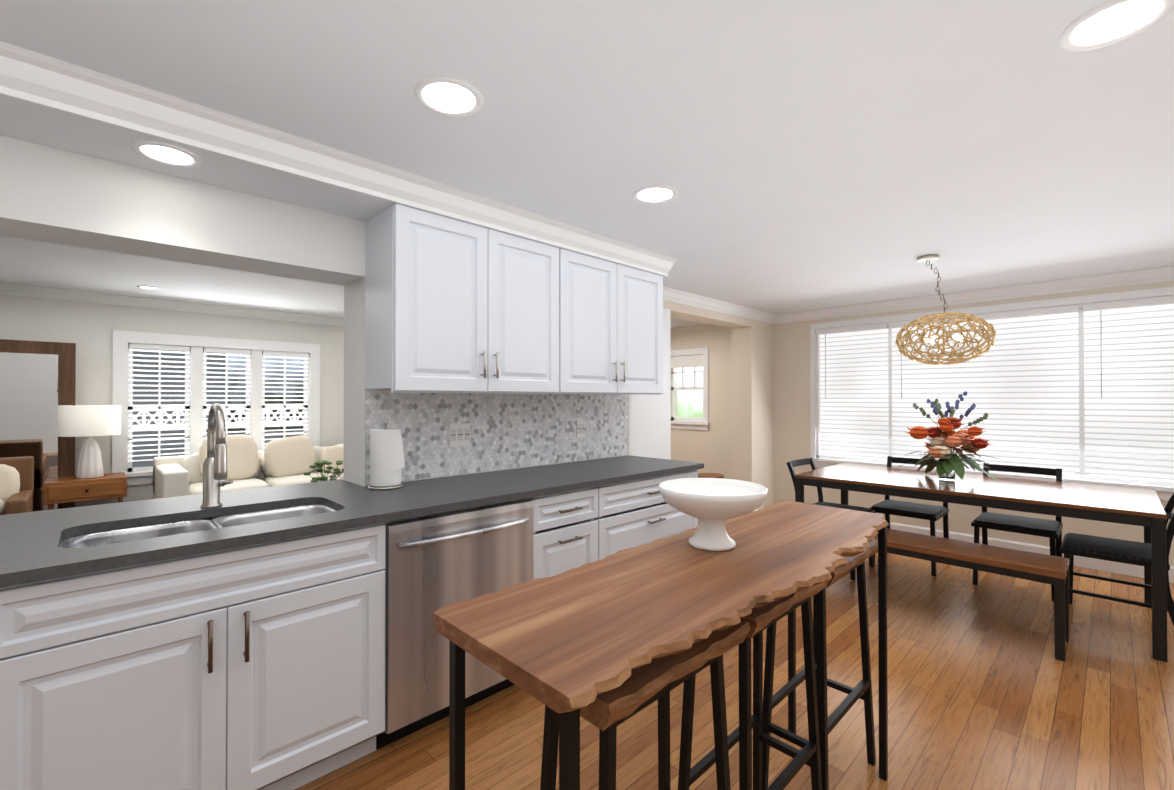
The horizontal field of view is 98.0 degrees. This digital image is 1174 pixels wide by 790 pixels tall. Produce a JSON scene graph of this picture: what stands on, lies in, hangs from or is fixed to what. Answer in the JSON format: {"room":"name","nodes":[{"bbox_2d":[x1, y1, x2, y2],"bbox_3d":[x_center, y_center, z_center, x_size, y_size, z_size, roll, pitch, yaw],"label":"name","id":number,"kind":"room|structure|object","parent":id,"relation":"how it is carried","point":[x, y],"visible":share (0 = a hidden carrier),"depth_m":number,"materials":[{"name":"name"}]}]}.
{"room":"dining room","nodes":[
{"label":"dining room","id":0,"kind":"room"},
{"bbox_2d":[0,294,343,506],"bbox_3d":[-4.753,0.200,4.871,6.100,2.330,0.150,0,-1,-44],"label":"wall","id":1,"kind":"structure","parent":0,"point":[87,328],"depth_m":4.97,"materials":[{"name":"beige paint"}]},
{"bbox_2d":[0,282,343,325],"bbox_3d":[-4.676,-0.921,4.800,5.800,0.090,0.070,0,-1,-44],"label":"crown molding","id":2,"kind":"structure","parent":1,"relation":"attached to","point":[5,288],"depth_m":5.13,"materials":[{"name":"white wood"}]},
{"bbox_2d":[112,330,319,485],"bbox_3d":[-3.947,0.135,5.598,1.890,1.510,0.170,0,-1,-44],"label":"window","id":3,"kind":"structure","parent":1,"relation":"in","point":[195,407],"depth_m":5.40,"materials":[{"name":"white"}]},
{"bbox_2d":[0,236,343,317],"bbox_3d":[-3.367,-1.015,3.451,6.100,0.080,4.130,0,-1,-44],"label":"ceiling","id":4,"kind":"structure","parent":0,"point":[37,263],"depth_m":4.32,"materials":[{"name":"white paint"}]},
{"bbox_2d":[137,286,159,289],"bbox_3d":[-3.941,-0.963,4.587,0.160,0.006,0.160,0,-1,-44],"label":"recessed light","id":5,"kind":"object","parent":4,"relation":"in","point":[150,287],"visible":0.98,"depth_m":4.58,"materials":[{"name":"white"}]},
{"bbox_2d":[0,135,630,519],"bbox_3d":[-1.770,0.204,1.920,5.570,2.280,0.280,0,-1,-44],"label":"wall","id":6,"kind":"structure","parent":0,"point":[48,194],"depth_m":1.99,"materials":[{"name":"white paint"}]},
{"bbox_2d":[365,203,563,394],"bbox_3d":[-0.601,-0.425,2.632,0.941,0.796,0.327,0,-1,-44],"label":"upper cabinet","id":7,"kind":"object","parent":6,"relation":"attached to","point":[458,307],"depth_m":2.41,"materials":[{"name":"white wood"}]},
{"bbox_2d":[564,249,662,394],"bbox_3d":[0.074,-0.420,3.287,0.941,0.796,0.327,0,-1,-44],"label":"upper cabinet","id":8,"kind":"object","parent":6,"relation":"attached to","point":[613,312],"depth_m":3.13,"materials":[{"name":"white wood"}]},
{"bbox_2d":[663,286,775,323],"bbox_3d":[1.148,-0.867,4.851,2.690,0.095,0.070,0,-1,-44],"label":"crown molding","id":9,"kind":"structure","parent":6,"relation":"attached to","point":[669,294],"depth_m":4.94,"materials":[{"name":"white wood"}]},
{"bbox_2d":[0,94,667,277],"bbox_3d":[-1.501,-0.883,1.759,5.420,0.107,0.334,0,-1,-44],"label":"ceiling","id":10,"kind":"structure","parent":0,"point":[23,120],"depth_m":1.82,"materials":[{"name":"white paint"}]},
{"bbox_2d":[131,140,201,167],"bbox_3d":[-1.444,-0.825,1.756,0.190,0.006,0.190,0,-1,-44],"label":"recessed light","id":11,"kind":"object","parent":10,"relation":"in","point":[166,154],"visible":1,"depth_m":1.75,"materials":[{"name":"white plastic"}]},
{"bbox_2d":[0,0,1173,327],"bbox_3d":[-0.266,-0.971,2.615,8.385,0.080,7.750,0,-1,-44],"label":"ceiling","id":12,"kind":"structure","parent":0,"point":[808,154],"depth_m":1.71,"materials":[{"name":"white paint"}]},
{"bbox_2d":[0,41,675,275],"bbox_3d":[-1.363,-0.884,1.602,5.400,0.108,0.085,0,-1,-44],"label":"crown molding","id":13,"kind":"structure","parent":12,"relation":"attached to","point":[52,83],"depth_m":1.81,"materials":[{"name":"white wood"}]},
{"bbox_2d":[414,77,482,116],"bbox_3d":[-0.434,-0.934,1.608,0.210,0.006,0.210,0,-1,-44],"label":"recessed light","id":14,"kind":"object","parent":12,"relation":"in","point":[449,96],"visible":1,"depth_m":1.60,"materials":[{"name":"white plastic"}]},
{"bbox_2d":[632,185,677,203],"bbox_3d":[0.316,-0.929,2.371,0.210,0.006,0.210,0,-1,-44],"label":"recessed light","id":15,"kind":"object","parent":12,"relation":"in","point":[654,194],"visible":1,"depth_m":2.37,"materials":[{"name":"white plastic"}]},
{"bbox_2d":[895,254,996,364],"bbox_3d":[2.343,-0.561,3.352,0.542,0.728,0.542,0,-1,-44],"label":"pendant chandelier","id":16,"kind":"object","parent":12,"relation":"hanging from","point":[944,315],"visible":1,"depth_m":3.28,"materials":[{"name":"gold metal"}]},
{"bbox_2d":[1058,0,1173,51],"bbox_3d":[1.329,-0.937,1.285,0.210,0.006,0.210,0,-1,-44],"label":"recessed light","id":17,"kind":"object","parent":12,"relation":"in","point":[1109,23],"visible":1,"depth_m":1.28,"materials":[{"name":"white plastic"}]},
{"bbox_2d":[663,300,773,517],"bbox_3d":[1.071,0.225,4.977,2.765,2.280,0.230,0,-1,-44],"label":"wall","id":18,"kind":"structure","parent":0,"point":[752,408],"depth_m":5.60,"materials":[{"name":"beige paint"}]},
{"bbox_2d":[631,308,670,459],"bbox_3d":[0.446,0.305,4.195,0.776,2.110,0.018,0,-1,-44],"label":"trim","id":19,"kind":"structure","parent":18,"relation":"attached to","point":[650,426],"depth_m":4.32,"materials":[{"name":"white paint"}]},
{"bbox_2d":[294,552,1173,789],"bbox_3d":[0.776,1.371,1.526,8.385,0.060,4.760,0,-1,-44],"label":"floor","id":20,"kind":"structure","parent":0,"point":[987,690],"depth_m":2.18,"materials":[{"name":"brown wood"}]},
{"bbox_2d":[316,495,543,758],"bbox_3d":[-0.701,0.909,2.318,0.755,0.876,0.624,0,-1,-44],"label":"base cabinet","id":21,"kind":"object","parent":20,"relation":"on","point":[382,663],"depth_m":1.92,"materials":[{"name":"white"}]},
{"bbox_2d":[0,451,703,590],"bbox_3d":[-1.222,0.453,2.021,4.600,0.045,0.936,0,-1,-44],"label":"countertop","id":22,"kind":"structure","parent":21,"relation":"on","point":[34,548],"depth_m":1.93,"materials":[{"name":"grey stone"}]},
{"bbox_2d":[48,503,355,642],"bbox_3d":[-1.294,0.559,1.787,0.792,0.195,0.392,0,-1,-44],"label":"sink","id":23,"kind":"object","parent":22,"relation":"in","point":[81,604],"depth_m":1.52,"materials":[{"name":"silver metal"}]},
{"bbox_2d":[200,403,233,506],"bbox_3d":[-1.378,0.230,1.913,0.090,0.399,0.244,0,-1,-44],"label":"faucet","id":24,"kind":"object","parent":22,"relation":"on","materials":[{"name":"silver metal"}]},
{"bbox_2d":[334,483,533,749],"bbox_3d":[-0.667,0.908,2.283,0.667,0.876,0.628,0,-1,-44],"label":"dishwasher","id":25,"kind":"object","parent":21,"relation":"in","point":[434,560],"depth_m":2.00,"materials":[{"name":"grey metal"}]},
{"bbox_2d":[540,619,749,789],"bbox_3d":[0.117,0.931,1.106,0.464,0.816,0.266,0,-1,-44],"label":"bar stool","id":26,"kind":"object","parent":20,"relation":"on","point":[607,713],"visible":0.42,"depth_m":1.03,"materials":[{"name":"brown wood"}]},
{"bbox_2d":[432,500,888,789],"bbox_3d":[0.408,0.883,1.384,1.565,0.914,0.493,0,-1,-44],"label":"bar table","id":27,"kind":"object","parent":20,"relation":"on","point":[567,645],"visible":0.98,"depth_m":1.05,"materials":[{"name":"brown wood"}]},
{"bbox_2d":[659,478,767,550],"bbox_3d":[0.355,0.342,1.453,0.300,0.168,0.300,0,-1,-44],"label":"pedestal bowl","id":28,"kind":"object","parent":27,"relation":"on","point":[712,505],"visible":1,"depth_m":1.40,"materials":[{"name":"white ceramic"}]},
{"bbox_2d":[678,573,830,789],"bbox_3d":[0.471,0.933,1.444,0.464,0.816,0.266,0,-1,-44],"label":"bar stool","id":29,"kind":"object","parent":20,"relation":"on","point":[760,619],"visible":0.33,"depth_m":1.41,"materials":[{"name":"brown wood"}]},
{"bbox_2d":[762,539,877,789],"bbox_3d":[0.813,0.936,1.781,0.464,0.816,0.274,0,-1,-44],"label":"bar stool","id":30,"kind":"object","parent":20,"relation":"on","point":[862,689],"visible":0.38,"depth_m":1.70,"materials":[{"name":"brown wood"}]},
{"bbox_2d":[786,457,874,579],"bbox_3d":[1.938,0.949,4.075,0.460,0.830,0.524,0,-1,-44],"label":"chair","id":31,"kind":"object","parent":20,"relation":"on","point":[798,462],"visible":0.33,"depth_m":4.12,"materials":[{"name":"black wood"}]},
{"bbox_2d":[870,456,948,575],"bbox_3d":[2.635,0.950,4.156,0.524,0.830,0.460,0,-1,-44],"label":"chair","id":32,"kind":"object","parent":20,"relation":"on","point":[887,507],"visible":0.42,"depth_m":4.08,"materials":[{"name":"black metal"}]},
{"bbox_2d":[874,529,1068,660],"bbox_3d":[2.057,1.128,3.190,0.340,0.450,1.380,0,-1,-44],"label":"bench","id":33,"kind":"object","parent":20,"relation":"on","point":[1041,568],"visible":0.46,"depth_m":2.83,"materials":[{"name":"brown wood"}]},
{"bbox_2d":[795,463,1167,661],"bbox_3d":[2.622,0.983,3.600,1.000,0.745,1.900,0,-1,-44],"label":"dining table","id":34,"kind":"object","parent":20,"relation":"on","point":[1132,506],"visible":0.85,"depth_m":3.18,"materials":[{"name":"brown wood"}]},
{"bbox_2d":[899,391,1000,482],"bbox_3d":[2.604,0.292,3.702,0.674,0.637,0.672,0,-1,-44],"label":"flower vase","id":35,"kind":"object","parent":34,"relation":"on","point":[945,438],"visible":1,"depth_m":3.60,"materials":[{"name":"clear glass"}]},
{"bbox_2d":[971,463,1062,600],"bbox_3d":[3.102,0.946,3.676,0.524,0.830,0.460,0,-1,-44],"label":"chair","id":36,"kind":"object","parent":20,"relation":"on","point":[985,520],"visible":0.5,"depth_m":3.64,"materials":[{"name":"black wood"}]},
{"bbox_2d":[1060,492,1173,625],"bbox_3d":[3.152,0.941,2.997,0.460,0.830,0.524,0,-1,-44],"label":"chair","id":37,"kind":"object","parent":20,"relation":"on","point":[1115,550],"visible":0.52,"depth_m":2.97,"materials":[{"name":"black metal"}]},
{"bbox_2d":[671,281,1173,565],"bbox_3d":[2.671,0.229,5.457,0.200,2.280,7.750,0,-1,-44],"label":"wall","id":38,"kind":"structure","parent":0,"point":[711,448],"depth_m":5.70,"materials":[{"name":"beige paint"}]},
{"bbox_2d":[671,347,709,429],"bbox_3d":[1.318,-0.077,6.745,0.150,1.050,0.740,0,-1,-44],"label":"window","id":39,"kind":"structure","parent":38,"relation":"in","point":[693,358],"depth_m":6.69,"materials":[{"name":"white"}]},
{"bbox_2d":[776,266,1173,323],"bbox_3d":[3.664,-0.872,4.249,0.070,0.095,4.440,0,-1,-44],"label":"crown molding","id":40,"kind":"structure","parent":38,"relation":"attached to","point":[1162,274],"depth_m":4.38,"materials":[{"name":"white wood"}]},
{"bbox_2d":[808,286,1173,500],"bbox_3d":[3.472,-0.003,4.554,0.190,1.550,2.915,0,-1,-44],"label":"dining window","id":41,"kind":"structure","parent":38,"relation":"in","point":[1081,390],"depth_m":4.28,"materials":[{"name":"white"}]},
{"bbox_2d":[890,522,1173,582],"bbox_3d":[3.704,1.300,4.231,0.015,0.120,4.500,0,-1,-44],"label":"baseboard","id":42,"kind":"structure","parent":38,"relation":"attached to","point":[1111,566],"depth_m":4.20,"materials":[{"name":"white"}]},
{"bbox_3d":[-3.433,1.385,3.503,6.100,0.060,3.940,0,-1,-44],"label":"floor","id":43,"kind":"structure","parent":0,"visible":0},
{"bbox_2d":[0,456,33,514],"bbox_3d":[-4.565,0.926,3.689,0.730,0.860,0.700,0,-1,-44],"label":"armchair","id":44,"kind":"object","parent":43,"relation":"on","point":[16,484],"visible":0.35,"depth_m":3.93,"materials":[{"name":"brown leather"}]},
{"bbox_2d":[0,339,75,511],"bbox_3d":[-5.025,0.445,4.366,0.910,1.838,0.168,0,-1,-44],"label":"floor mirror","id":45,"kind":"object","parent":43,"relation":"on","point":[37,383],"visible":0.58,"depth_m":4.51,"materials":[{"name":"brown wood"}]},
{"bbox_2d":[43,472,126,509],"bbox_3d":[-4.495,1.053,4.585,0.537,0.620,0.450,0,-1,-44],"label":"side table","id":46,"kind":"object","parent":43,"relation":"on","point":[58,490],"visible":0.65,"depth_m":4.45,"materials":[{"name":"brown wood"}]},
{"bbox_2d":[58,405,120,478],"bbox_3d":[-4.485,0.417,4.607,0.410,0.650,0.410,0,-1,-44],"label":"table lamp","id":47,"kind":"object","parent":46,"relation":"on","point":[90,421],"visible":1,"depth_m":4.52,"materials":[{"name":"white ceramic"}]},
{"bbox_2d":[153,435,343,498],"bbox_3d":[-3.068,0.888,5.463,2.350,0.961,0.940,0,-1,-44],"label":"sofa","id":48,"kind":"object","parent":43,"relation":"on","point":[284,461],"visible":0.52,"depth_m":5.10,"materials":[{"name":"white fabric"}]},
{"bbox_3d":[-2.333,1.144,4.740,1.200,0.440,0.600,0,-1,-44],"label":"coffee table","id":49,"kind":"object","parent":43,"relation":"on","visible":0},
{"bbox_2d":[303,460,343,481],"bbox_3d":[-2.455,0.767,4.821,0.378,0.314,0.366,0,-1,-44],"label":"potted plant","id":50,"kind":"object","parent":49,"relation":"on","point":[318,465],"visible":0.75,"depth_m":4.77,"materials":[{"name":"green plant"}]},
{"bbox_3d":[0.085,1.404,6.256,2.785,0.060,2.990,0,-1,-44],"label":"floor","id":51,"kind":"structure","parent":0,"visible":0},
{"bbox_2d":[698,473,723,477],"bbox_3d":[1.435,1.153,5.956,0.320,0.442,0.324,0,-1,-44],"label":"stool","id":52,"kind":"object","parent":51,"relation":"on","point":[708,475],"visible":0.33,"depth_m":5.91,"materials":[{"name":"brown wood"}]},
{"label":"outside","id":53,"kind":"structure","parent":0,"visible":0},
{"bbox_2d":[227,353,303,433],"bbox_3d":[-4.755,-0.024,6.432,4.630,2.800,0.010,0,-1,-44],"label":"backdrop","id":54,"kind":"structure","parent":53,"point":[266,389],"depth_m":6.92,"materials":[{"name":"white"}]},
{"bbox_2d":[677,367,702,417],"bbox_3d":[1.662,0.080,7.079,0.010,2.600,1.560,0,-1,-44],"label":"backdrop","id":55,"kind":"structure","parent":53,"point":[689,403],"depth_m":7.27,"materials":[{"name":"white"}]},
{"bbox_2d":[826,454,1173,480],"bbox_3d":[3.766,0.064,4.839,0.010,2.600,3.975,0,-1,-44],"label":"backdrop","id":56,"kind":"structure","parent":53,"point":[1063,472],"depth_m":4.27,"materials":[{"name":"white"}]},
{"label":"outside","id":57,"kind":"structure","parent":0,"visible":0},
{"bbox_2d":[132,348,302,467],"bbox_3d":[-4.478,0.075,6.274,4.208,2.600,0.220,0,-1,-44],"label":"window shutters","id":58,"kind":"object","parent":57,"point":[141,463],"visible":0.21,"depth_m":5.91,"materials":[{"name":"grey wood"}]}
]}

